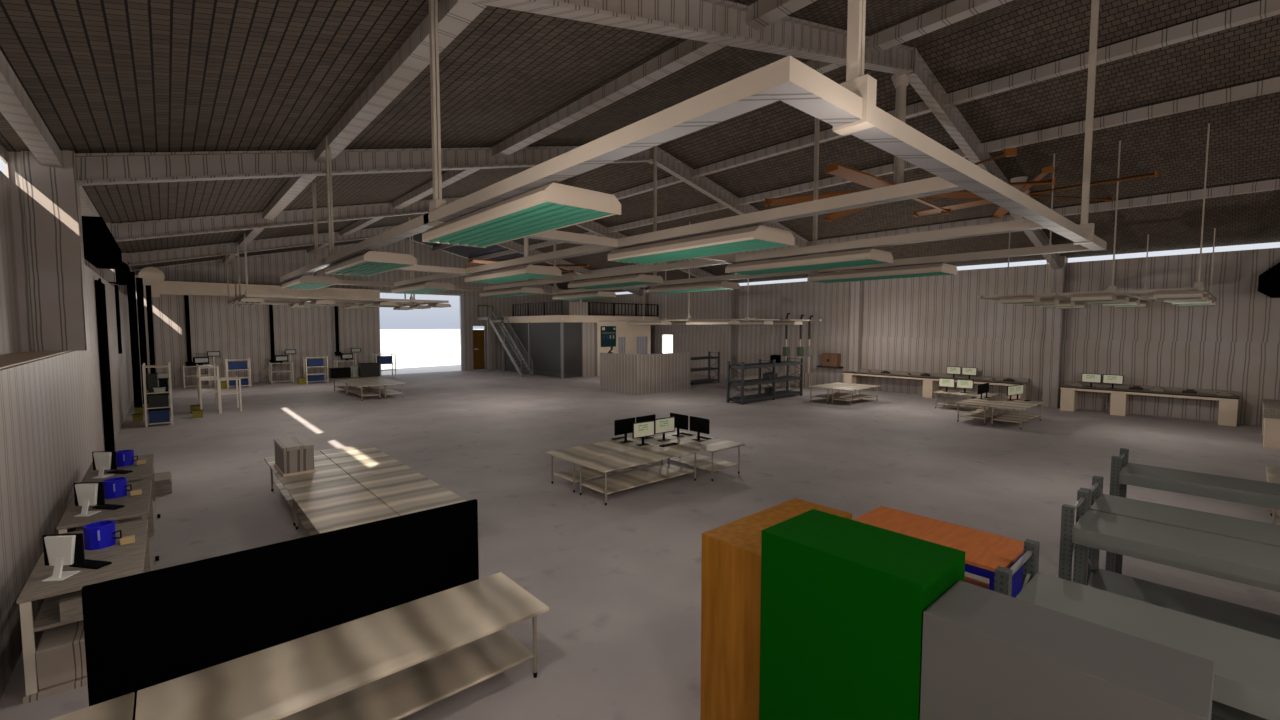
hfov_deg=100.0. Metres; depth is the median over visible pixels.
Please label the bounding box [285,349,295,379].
wall screen
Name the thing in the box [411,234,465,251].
window
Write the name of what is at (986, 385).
monitor
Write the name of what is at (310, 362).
storage bin
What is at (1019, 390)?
monitor
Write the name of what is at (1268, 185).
purlin
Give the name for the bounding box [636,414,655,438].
monitor
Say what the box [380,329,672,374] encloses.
ground
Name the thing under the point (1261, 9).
purlin
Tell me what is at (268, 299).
light frame
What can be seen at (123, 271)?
fan grille
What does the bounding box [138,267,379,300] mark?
roller shutter
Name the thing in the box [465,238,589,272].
ceiling fan
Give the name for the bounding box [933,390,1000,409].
work table
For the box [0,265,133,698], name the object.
wall
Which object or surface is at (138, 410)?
storage box
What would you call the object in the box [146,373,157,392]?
equipment case
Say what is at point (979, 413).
shelf
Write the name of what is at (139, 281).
vertical pipe
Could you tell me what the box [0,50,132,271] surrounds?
purlin
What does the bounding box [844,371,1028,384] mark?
countertop
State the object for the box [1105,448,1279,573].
shelving rack
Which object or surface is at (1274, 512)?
work table
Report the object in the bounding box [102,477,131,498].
tub
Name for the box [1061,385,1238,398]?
countertop
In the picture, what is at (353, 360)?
storage rack
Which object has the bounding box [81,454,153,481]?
countertop
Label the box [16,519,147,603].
countertop
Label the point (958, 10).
purlin
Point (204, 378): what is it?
shelf
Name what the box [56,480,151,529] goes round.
countertop
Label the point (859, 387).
work table
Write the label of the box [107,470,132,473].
keyboard
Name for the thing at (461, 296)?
trim
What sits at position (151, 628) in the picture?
screen
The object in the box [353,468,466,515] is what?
work table
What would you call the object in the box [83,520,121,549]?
tub
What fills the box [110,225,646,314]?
frame
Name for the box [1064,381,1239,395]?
backsplash
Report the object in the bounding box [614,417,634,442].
monitor
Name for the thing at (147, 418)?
shelf
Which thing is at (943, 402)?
shelf
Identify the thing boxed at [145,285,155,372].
vertical pipe
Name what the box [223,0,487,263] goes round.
purlin
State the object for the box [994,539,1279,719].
shelving rack
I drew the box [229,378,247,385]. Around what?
storage bin
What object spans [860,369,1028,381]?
backsplash
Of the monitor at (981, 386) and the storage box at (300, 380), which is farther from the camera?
the storage box at (300, 380)
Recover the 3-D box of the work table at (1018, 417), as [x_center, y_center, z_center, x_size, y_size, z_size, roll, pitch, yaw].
[15.678,2.217,22.321,3.200,0.820,1.200,-3,5,-41]
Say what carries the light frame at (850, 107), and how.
hanging from the roof trusses
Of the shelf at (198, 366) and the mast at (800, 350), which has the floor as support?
the mast at (800, 350)
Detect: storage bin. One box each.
[147,393,168,407]
[148,408,169,423]
[228,361,246,369]
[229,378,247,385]
[307,359,323,366]
[307,375,323,381]
[377,356,391,363]
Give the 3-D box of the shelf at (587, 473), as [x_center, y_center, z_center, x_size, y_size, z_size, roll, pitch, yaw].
[-0.815,2.867,14.320,2.920,0.030,1.000,-3,5,-41]
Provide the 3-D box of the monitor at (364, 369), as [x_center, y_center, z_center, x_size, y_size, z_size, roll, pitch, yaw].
[-17.350,0.634,34.397,1.190,0.850,0.540,-3,5,-41]
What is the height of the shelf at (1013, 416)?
0.030 m
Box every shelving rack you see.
[690,351,719,383]
[727,357,802,404]
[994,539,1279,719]
[1058,489,1279,719]
[1080,475,1279,719]
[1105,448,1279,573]
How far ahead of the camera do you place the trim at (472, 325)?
49.47 m
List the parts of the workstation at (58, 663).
leg, leg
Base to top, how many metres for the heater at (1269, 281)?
1.450 m
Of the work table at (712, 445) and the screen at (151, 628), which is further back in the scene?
the work table at (712, 445)
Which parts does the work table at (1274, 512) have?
leg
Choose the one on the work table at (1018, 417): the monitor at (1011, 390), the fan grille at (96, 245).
the monitor at (1011, 390)
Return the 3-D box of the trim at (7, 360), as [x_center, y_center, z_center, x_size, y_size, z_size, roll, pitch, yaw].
[-2.398,0.516,-0.082,0.650,0.020,31.000,-3,5,-41]
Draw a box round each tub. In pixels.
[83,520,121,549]
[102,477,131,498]
[116,450,137,466]
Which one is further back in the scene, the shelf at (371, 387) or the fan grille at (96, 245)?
the shelf at (371, 387)
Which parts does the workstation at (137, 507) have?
leg, leg, leg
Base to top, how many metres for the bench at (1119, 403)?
1.340 m
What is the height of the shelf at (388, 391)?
0.030 m
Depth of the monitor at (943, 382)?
26.40 m
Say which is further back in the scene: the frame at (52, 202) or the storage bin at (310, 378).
the storage bin at (310, 378)
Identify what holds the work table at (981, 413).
on the floor
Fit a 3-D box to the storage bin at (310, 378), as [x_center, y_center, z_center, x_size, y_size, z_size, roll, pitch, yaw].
[-23.130,1.290,38.282,0.990,0.400,0.590,-3,5,-41]
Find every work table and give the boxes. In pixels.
[50,692,134,719]
[135,572,548,719]
[264,451,351,525]
[287,478,398,535]
[320,444,409,477]
[333,377,363,394]
[345,380,381,400]
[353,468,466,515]
[355,376,385,390]
[367,379,404,398]
[545,437,666,492]
[573,442,701,505]
[650,431,744,480]
[737,375,778,391]
[808,382,855,402]
[830,384,879,405]
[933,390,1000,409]
[955,396,1008,424]
[989,399,1044,428]
[1266,466,1279,512]
[1267,476,1279,523]
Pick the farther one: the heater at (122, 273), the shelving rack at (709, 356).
the shelving rack at (709, 356)
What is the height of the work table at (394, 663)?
0.820 m
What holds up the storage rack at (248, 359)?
on the floor
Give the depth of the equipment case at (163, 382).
21.88 m
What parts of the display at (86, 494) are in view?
panel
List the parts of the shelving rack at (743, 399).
post, post, shelf, shelf, shelf, post, post, shelf, shelf, shelf, post, post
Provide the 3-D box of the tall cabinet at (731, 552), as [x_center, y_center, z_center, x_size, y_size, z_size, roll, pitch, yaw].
[1.311,2.595,5.023,1.505,2.200,0.630,-3,5,-41]
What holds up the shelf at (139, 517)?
attached to the workstation at (137, 507)
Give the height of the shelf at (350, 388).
0.030 m
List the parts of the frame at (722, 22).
ridge plate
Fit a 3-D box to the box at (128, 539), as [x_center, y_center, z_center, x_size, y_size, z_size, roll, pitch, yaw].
[-6.820,2.396,7.147,0.144,0.075,0.104,-3,5,-41]
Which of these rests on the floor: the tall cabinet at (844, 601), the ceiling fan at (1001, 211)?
the tall cabinet at (844, 601)
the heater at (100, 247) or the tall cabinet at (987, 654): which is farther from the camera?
the heater at (100, 247)
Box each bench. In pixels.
[842,369,1028,399]
[853,506,1023,597]
[1059,381,1239,425]
[1262,399,1279,448]
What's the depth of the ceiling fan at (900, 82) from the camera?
14.60 m
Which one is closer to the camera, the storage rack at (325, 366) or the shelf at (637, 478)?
the shelf at (637, 478)
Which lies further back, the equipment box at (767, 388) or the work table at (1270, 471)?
the equipment box at (767, 388)
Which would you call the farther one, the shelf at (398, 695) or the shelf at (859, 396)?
the shelf at (859, 396)
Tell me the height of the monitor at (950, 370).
0.640 m
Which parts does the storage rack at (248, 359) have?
post, post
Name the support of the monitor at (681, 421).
on the work table at (712, 445)
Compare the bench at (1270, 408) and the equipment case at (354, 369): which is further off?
the equipment case at (354, 369)
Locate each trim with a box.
[0,351,68,368]
[378,290,464,375]
[472,325,485,369]
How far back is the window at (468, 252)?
45.48 m
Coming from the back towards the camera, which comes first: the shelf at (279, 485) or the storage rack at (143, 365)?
the storage rack at (143, 365)
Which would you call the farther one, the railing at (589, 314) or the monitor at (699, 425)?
the railing at (589, 314)
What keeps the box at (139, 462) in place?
on the workstation at (142, 472)
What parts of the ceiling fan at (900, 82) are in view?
blade, blade, blade, down rod, blade, blade, blade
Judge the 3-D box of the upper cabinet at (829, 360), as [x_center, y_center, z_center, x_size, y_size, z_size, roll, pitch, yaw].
[12.574,0.032,35.536,0.560,0.950,1.600,-3,5,-41]
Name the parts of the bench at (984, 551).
post, frame rail, panel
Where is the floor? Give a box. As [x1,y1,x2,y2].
[0,368,1279,719]
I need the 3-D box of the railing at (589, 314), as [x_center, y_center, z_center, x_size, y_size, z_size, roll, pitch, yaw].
[-1.255,-4.258,45.497,7.620,1.085,0.120,-3,5,-41]
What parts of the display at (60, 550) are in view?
panel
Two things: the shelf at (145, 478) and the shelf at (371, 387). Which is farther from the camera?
the shelf at (371, 387)
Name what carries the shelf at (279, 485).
attached to the work table at (326, 470)
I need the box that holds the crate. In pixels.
[274,436,315,476]
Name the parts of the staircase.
handrail, handrail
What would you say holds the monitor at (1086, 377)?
on the bench at (1119, 403)
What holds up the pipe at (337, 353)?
attached to the wall at (236, 332)
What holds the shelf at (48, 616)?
attached to the workstation at (58, 663)
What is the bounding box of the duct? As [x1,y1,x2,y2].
[114,285,121,353]
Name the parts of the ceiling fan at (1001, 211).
blade, blade, blade, blade, blade, blade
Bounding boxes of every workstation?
[16,519,148,704]
[56,480,158,572]
[81,454,160,533]
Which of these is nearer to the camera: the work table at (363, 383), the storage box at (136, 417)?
the storage box at (136, 417)
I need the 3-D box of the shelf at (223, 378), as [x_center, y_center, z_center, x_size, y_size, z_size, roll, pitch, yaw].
[-19.592,0.890,25.557,0.750,0.030,1.500,-3,5,-41]
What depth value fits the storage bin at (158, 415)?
21.77 m
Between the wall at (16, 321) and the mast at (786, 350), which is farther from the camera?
the mast at (786, 350)
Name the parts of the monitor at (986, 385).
panel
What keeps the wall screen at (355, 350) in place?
on the floor
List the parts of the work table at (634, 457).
leg, leg, leg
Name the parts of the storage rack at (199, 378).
post, post, post, post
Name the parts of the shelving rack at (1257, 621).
post, post, shelf, shelf, shelf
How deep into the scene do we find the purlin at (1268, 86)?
16.77 m
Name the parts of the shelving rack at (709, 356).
shelf, shelf, shelf, post, post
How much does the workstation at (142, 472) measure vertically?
1.130 m
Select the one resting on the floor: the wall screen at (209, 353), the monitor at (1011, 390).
the wall screen at (209, 353)
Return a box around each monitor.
[193,357,208,364]
[274,355,287,362]
[341,353,352,360]
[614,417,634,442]
[632,420,653,445]
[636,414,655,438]
[654,417,674,440]
[670,413,687,436]
[690,416,709,441]
[939,378,954,391]
[947,366,960,377]
[956,379,973,392]
[962,367,976,378]
[978,384,984,398]
[983,383,989,397]
[1007,385,1016,400]
[1015,384,1022,399]
[1081,373,1101,386]
[1103,374,1123,388]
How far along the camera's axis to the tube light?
15.65 m
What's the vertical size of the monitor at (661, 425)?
0.640 m
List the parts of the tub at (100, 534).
handle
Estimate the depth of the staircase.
46.08 m
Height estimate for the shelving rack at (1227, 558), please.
2.200 m
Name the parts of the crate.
lid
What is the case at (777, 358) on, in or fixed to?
on the shelving rack at (743, 399)
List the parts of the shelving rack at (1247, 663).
post, post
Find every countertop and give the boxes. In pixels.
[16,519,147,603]
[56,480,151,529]
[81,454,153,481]
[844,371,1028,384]
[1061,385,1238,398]
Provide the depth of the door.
49.81 m
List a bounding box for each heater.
[81,216,121,268]
[108,262,129,284]
[1258,262,1279,297]
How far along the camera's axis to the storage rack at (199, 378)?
24.98 m
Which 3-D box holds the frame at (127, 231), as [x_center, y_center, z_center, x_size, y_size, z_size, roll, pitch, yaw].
[-6.018,-3.586,30.251,35.220,11.424,0.600,-3,5,-41]
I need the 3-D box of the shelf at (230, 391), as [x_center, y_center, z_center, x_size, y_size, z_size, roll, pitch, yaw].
[-19.592,1.538,25.597,0.750,0.030,1.500,-3,5,-41]
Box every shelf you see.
[34,594,82,631]
[75,516,141,530]
[128,478,146,482]
[144,365,167,367]
[147,404,170,408]
[147,418,171,424]
[197,365,216,368]
[198,376,216,380]
[198,388,217,393]
[219,377,238,380]
[221,390,238,394]
[273,479,302,512]
[279,628,533,719]
[297,514,318,535]
[335,385,362,390]
[348,390,378,395]
[365,386,382,388]
[370,388,400,394]
[553,461,661,481]
[581,463,694,493]
[666,453,738,471]
[738,383,777,387]
[811,392,853,398]
[817,365,842,368]
[834,394,875,400]
[936,401,993,408]
[959,408,1005,418]
[993,412,1040,422]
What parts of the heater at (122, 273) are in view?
casing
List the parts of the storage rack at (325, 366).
post, post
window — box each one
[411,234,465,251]
[448,245,523,260]
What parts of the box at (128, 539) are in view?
lid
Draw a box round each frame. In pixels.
[21,146,863,383]
[84,197,735,377]
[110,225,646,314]
[226,217,450,309]
[280,0,1106,299]
[458,0,1066,407]
[599,222,820,324]
[977,123,1216,308]
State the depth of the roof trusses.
13.55 m
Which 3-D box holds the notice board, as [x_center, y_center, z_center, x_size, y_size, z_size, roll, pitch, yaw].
[-2.597,-1.936,44.286,1.560,1.700,0.075,-3,5,-41]
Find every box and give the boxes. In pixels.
[120,535,134,544]
[130,489,141,495]
[132,413,143,421]
[134,407,143,413]
[137,459,145,464]
[153,387,165,392]
[154,471,171,495]
[158,373,167,377]
[190,404,199,412]
[192,409,202,417]
[216,381,226,388]
[297,377,305,383]
[763,372,772,378]
[765,387,771,393]
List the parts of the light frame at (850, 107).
tube light, hanger rod, hanger rod, tube light, tube light, hanger rod, tube light, tube light, tube light, hanger rod, tube light, tube light, hanger rod, tube light, tube light, tube light, hanger rod, hanger rod, tube light, hanger rod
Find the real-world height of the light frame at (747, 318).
5.725 m
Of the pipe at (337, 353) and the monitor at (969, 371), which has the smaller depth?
the monitor at (969, 371)
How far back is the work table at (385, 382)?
30.88 m
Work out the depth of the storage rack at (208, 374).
35.35 m
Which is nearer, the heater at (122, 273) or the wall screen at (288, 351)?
the heater at (122, 273)
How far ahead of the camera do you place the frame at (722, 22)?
10.77 m
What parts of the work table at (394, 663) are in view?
leg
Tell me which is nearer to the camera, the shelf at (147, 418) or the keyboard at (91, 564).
the keyboard at (91, 564)
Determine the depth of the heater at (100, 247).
12.31 m
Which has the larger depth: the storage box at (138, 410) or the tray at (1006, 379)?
the tray at (1006, 379)
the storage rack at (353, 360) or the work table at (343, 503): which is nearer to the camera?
the work table at (343, 503)
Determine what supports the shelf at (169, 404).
attached to the storage rack at (143, 365)
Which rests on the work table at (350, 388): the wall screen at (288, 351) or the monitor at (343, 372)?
the monitor at (343, 372)
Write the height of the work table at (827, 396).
0.820 m
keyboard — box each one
[69,559,111,568]
[92,504,124,509]
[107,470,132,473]
[659,442,678,446]
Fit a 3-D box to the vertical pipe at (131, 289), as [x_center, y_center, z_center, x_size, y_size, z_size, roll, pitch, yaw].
[-25.029,-0.992,26.584,0.300,6.700,0.300,-3,5,-41]
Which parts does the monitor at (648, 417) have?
panel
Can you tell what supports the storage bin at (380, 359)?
on the storage rack at (391, 354)
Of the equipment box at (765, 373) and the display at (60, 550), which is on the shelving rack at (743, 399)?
the equipment box at (765, 373)
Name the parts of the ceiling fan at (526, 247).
blade, down rod, blade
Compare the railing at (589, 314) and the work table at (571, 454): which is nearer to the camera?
the work table at (571, 454)
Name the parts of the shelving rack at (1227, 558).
post, post, shelf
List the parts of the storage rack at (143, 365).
post, post, post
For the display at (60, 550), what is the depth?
6.17 m
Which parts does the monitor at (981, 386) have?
panel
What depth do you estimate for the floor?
14.00 m
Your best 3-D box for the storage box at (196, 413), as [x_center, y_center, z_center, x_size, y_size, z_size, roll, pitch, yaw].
[-19.553,2.378,23.747,0.380,0.323,0.380,-3,5,-41]
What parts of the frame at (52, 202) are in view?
ridge plate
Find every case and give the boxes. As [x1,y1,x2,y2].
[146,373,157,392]
[158,377,168,391]
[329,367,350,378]
[350,366,358,376]
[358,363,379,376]
[770,355,780,362]
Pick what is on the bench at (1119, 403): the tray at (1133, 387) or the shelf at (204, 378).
the tray at (1133, 387)
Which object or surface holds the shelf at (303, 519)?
attached to the work table at (343, 503)
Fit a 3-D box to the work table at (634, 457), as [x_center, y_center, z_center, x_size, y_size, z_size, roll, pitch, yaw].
[0.012,2.770,13.374,3.200,0.820,1.200,-3,5,-41]
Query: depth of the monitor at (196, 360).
35.57 m
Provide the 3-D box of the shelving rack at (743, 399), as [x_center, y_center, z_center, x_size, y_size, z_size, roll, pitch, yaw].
[7.032,1.063,29.807,5.610,2.200,1.050,-3,5,-41]
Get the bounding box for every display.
[42,533,84,581]
[73,482,104,516]
[92,451,116,477]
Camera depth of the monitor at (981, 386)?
23.69 m
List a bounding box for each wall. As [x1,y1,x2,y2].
[0,144,34,354]
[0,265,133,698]
[125,238,580,388]
[581,248,1279,425]
[600,352,690,394]
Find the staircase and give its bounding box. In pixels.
[477,305,533,376]
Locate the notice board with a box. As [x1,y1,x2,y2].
[601,326,615,346]
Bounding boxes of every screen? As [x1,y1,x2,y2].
[81,499,478,719]
[207,351,219,363]
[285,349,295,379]
[351,348,360,365]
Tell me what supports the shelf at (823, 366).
attached to the upper cabinet at (829, 360)
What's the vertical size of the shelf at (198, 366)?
0.030 m
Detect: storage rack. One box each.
[142,362,173,426]
[183,366,210,388]
[196,364,220,413]
[216,376,241,412]
[225,358,250,388]
[269,362,293,382]
[303,356,328,383]
[334,359,355,367]
[373,353,395,376]
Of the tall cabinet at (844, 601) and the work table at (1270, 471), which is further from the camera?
the work table at (1270, 471)
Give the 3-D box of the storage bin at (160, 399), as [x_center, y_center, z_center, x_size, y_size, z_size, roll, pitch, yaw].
[-19.764,1.643,22.047,0.660,0.500,0.940,-3,5,-41]
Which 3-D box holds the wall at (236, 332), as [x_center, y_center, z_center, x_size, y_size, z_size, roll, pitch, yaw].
[-19.621,-4.533,45.526,35.400,11.430,0.150,-3,5,-41]
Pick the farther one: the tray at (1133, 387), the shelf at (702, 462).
the tray at (1133, 387)
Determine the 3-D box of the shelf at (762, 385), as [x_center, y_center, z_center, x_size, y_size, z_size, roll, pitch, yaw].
[7.542,1.634,34.265,2.920,0.030,1.000,-3,5,-41]
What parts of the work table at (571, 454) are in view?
leg, leg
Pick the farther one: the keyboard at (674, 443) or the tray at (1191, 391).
the tray at (1191, 391)
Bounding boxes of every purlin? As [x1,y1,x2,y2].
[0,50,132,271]
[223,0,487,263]
[307,0,816,253]
[432,0,1279,250]
[468,77,1279,261]
[528,179,1279,280]
[804,0,1012,73]
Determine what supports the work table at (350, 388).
on the floor
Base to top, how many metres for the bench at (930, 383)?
1.340 m
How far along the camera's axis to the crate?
11.56 m
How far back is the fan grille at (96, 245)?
12.30 m
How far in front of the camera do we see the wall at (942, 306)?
27.72 m
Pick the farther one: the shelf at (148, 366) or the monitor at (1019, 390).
the monitor at (1019, 390)
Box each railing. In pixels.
[512,301,562,316]
[588,302,657,316]
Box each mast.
[781,313,789,388]
[795,315,803,388]
[804,315,812,388]
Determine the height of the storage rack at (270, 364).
1.450 m
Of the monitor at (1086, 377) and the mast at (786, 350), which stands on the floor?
the mast at (786, 350)
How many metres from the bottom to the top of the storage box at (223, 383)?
0.475 m
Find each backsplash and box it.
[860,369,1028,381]
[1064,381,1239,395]
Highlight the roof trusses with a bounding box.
[0,0,1279,292]
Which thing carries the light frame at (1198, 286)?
hanging from the roof trusses
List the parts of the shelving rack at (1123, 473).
post, post, shelf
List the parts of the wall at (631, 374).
panel, panel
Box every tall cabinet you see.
[700,498,851,719]
[759,509,964,719]
[920,580,1214,719]
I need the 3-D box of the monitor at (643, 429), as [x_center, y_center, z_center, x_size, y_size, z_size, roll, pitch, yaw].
[0.072,1.971,14.473,0.720,0.640,0.200,-3,4,-37]
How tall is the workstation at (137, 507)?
1.130 m
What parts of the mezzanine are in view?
post, post, post, ribbed panel, post, office door, office door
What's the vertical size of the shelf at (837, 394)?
0.030 m
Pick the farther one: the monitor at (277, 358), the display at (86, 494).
the monitor at (277, 358)
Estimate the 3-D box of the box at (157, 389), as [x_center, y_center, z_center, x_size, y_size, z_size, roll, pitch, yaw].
[-19.448,1.211,21.738,0.380,0.200,0.240,-3,5,-41]
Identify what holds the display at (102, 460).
on the workstation at (142, 472)
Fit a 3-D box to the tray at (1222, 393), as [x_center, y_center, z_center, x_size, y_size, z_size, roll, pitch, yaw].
[24.215,1.389,22.261,0.240,0.160,0.440,-3,5,-41]
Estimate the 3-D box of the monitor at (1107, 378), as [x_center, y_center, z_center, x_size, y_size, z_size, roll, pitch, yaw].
[21.809,0.994,24.760,0.200,0.640,0.720,-3,5,-41]
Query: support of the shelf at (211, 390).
attached to the storage rack at (199, 378)
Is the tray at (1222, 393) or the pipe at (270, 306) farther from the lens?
the pipe at (270, 306)
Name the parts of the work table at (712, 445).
leg, leg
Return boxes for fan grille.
[83,232,114,258]
[115,262,129,277]
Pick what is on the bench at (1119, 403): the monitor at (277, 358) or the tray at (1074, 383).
the tray at (1074, 383)
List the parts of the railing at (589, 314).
rail, rail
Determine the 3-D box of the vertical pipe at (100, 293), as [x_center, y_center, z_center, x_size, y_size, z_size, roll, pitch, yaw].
[-16.389,0.283,16.496,0.130,5.400,2.250,-3,5,-41]
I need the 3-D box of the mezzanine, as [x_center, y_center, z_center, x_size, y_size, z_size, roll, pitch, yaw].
[-5.981,-2.007,49.069,10.360,5.950,11.610,-3,5,-41]
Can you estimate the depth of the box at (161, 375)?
21.86 m
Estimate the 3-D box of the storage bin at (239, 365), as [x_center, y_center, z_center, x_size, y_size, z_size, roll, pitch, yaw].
[-26.497,0.367,35.386,0.990,0.500,0.590,-3,5,-41]
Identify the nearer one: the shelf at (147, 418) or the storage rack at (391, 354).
the shelf at (147, 418)
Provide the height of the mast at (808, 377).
4.748 m
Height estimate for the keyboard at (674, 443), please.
0.028 m
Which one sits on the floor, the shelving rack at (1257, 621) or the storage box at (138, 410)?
the shelving rack at (1257, 621)
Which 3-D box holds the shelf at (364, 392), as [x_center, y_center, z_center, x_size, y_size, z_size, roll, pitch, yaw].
[-15.690,1.869,30.463,0.890,0.030,3.050,-3,5,-41]
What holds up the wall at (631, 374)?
on the floor
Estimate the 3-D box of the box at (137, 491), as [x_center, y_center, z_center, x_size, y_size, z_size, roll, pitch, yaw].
[-8.638,2.269,9.206,0.144,0.075,0.104,-3,5,-41]
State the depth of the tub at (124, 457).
11.08 m
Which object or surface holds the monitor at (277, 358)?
on the storage rack at (270, 364)
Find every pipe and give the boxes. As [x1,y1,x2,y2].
[95,278,114,450]
[127,272,141,406]
[136,278,147,403]
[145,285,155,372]
[184,295,198,365]
[269,305,278,362]
[334,306,340,355]
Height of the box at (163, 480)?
0.340 m
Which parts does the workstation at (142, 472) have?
leg, leg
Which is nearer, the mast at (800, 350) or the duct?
the duct
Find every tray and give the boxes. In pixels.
[983,377,993,380]
[1003,378,1013,381]
[1071,382,1082,385]
[1129,386,1142,389]
[1182,389,1196,393]
[1216,391,1231,395]
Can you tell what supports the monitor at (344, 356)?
on the storage rack at (353, 360)
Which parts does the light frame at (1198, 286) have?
hanger rod, tube light, tube light, hanger rod, hanger rod, tube light, tube light, tube light, tube light, hanger rod, tube light, tube light, hanger rod, tube light, tube light, tube light, hanger rod, hanger rod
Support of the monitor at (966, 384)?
on the work table at (944, 402)
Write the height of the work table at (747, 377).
0.820 m
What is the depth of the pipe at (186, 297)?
35.80 m
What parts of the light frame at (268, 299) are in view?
hanger rod, hanger rod, tube light, hanger rod, tube light, hanger rod, tube light, tube light, tube light, tube light, tube light, tube light, tube light, tube light, hanger rod, hanger rod, hanger rod, tube light, tube light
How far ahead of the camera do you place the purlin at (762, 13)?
12.90 m
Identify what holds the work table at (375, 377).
on the floor
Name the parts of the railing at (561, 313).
rail, rail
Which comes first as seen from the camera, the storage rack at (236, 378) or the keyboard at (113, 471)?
the keyboard at (113, 471)
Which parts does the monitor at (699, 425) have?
panel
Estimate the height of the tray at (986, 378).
0.160 m
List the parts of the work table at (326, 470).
leg, leg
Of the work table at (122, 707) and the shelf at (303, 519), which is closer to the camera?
the work table at (122, 707)
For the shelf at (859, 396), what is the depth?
28.39 m
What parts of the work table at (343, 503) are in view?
leg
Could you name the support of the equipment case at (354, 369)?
on the work table at (375, 377)
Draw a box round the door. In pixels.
[473,330,484,369]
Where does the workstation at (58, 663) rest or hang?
on the floor
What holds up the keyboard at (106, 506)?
on the workstation at (137, 507)
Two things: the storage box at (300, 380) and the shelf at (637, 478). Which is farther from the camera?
the storage box at (300, 380)
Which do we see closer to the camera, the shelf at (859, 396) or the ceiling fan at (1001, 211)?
the ceiling fan at (1001, 211)
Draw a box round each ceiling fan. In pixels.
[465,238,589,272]
[765,74,1054,221]
[913,166,1159,218]
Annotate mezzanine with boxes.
[493,302,658,378]
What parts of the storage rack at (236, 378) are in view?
post, post, post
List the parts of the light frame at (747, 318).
tube light, hanger rod, tube light, hanger rod, tube light, hanger rod, tube light, tube light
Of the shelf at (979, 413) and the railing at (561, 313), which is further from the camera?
the railing at (561, 313)
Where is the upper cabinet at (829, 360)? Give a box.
[817,353,842,368]
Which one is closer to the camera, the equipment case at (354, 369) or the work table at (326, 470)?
the work table at (326, 470)

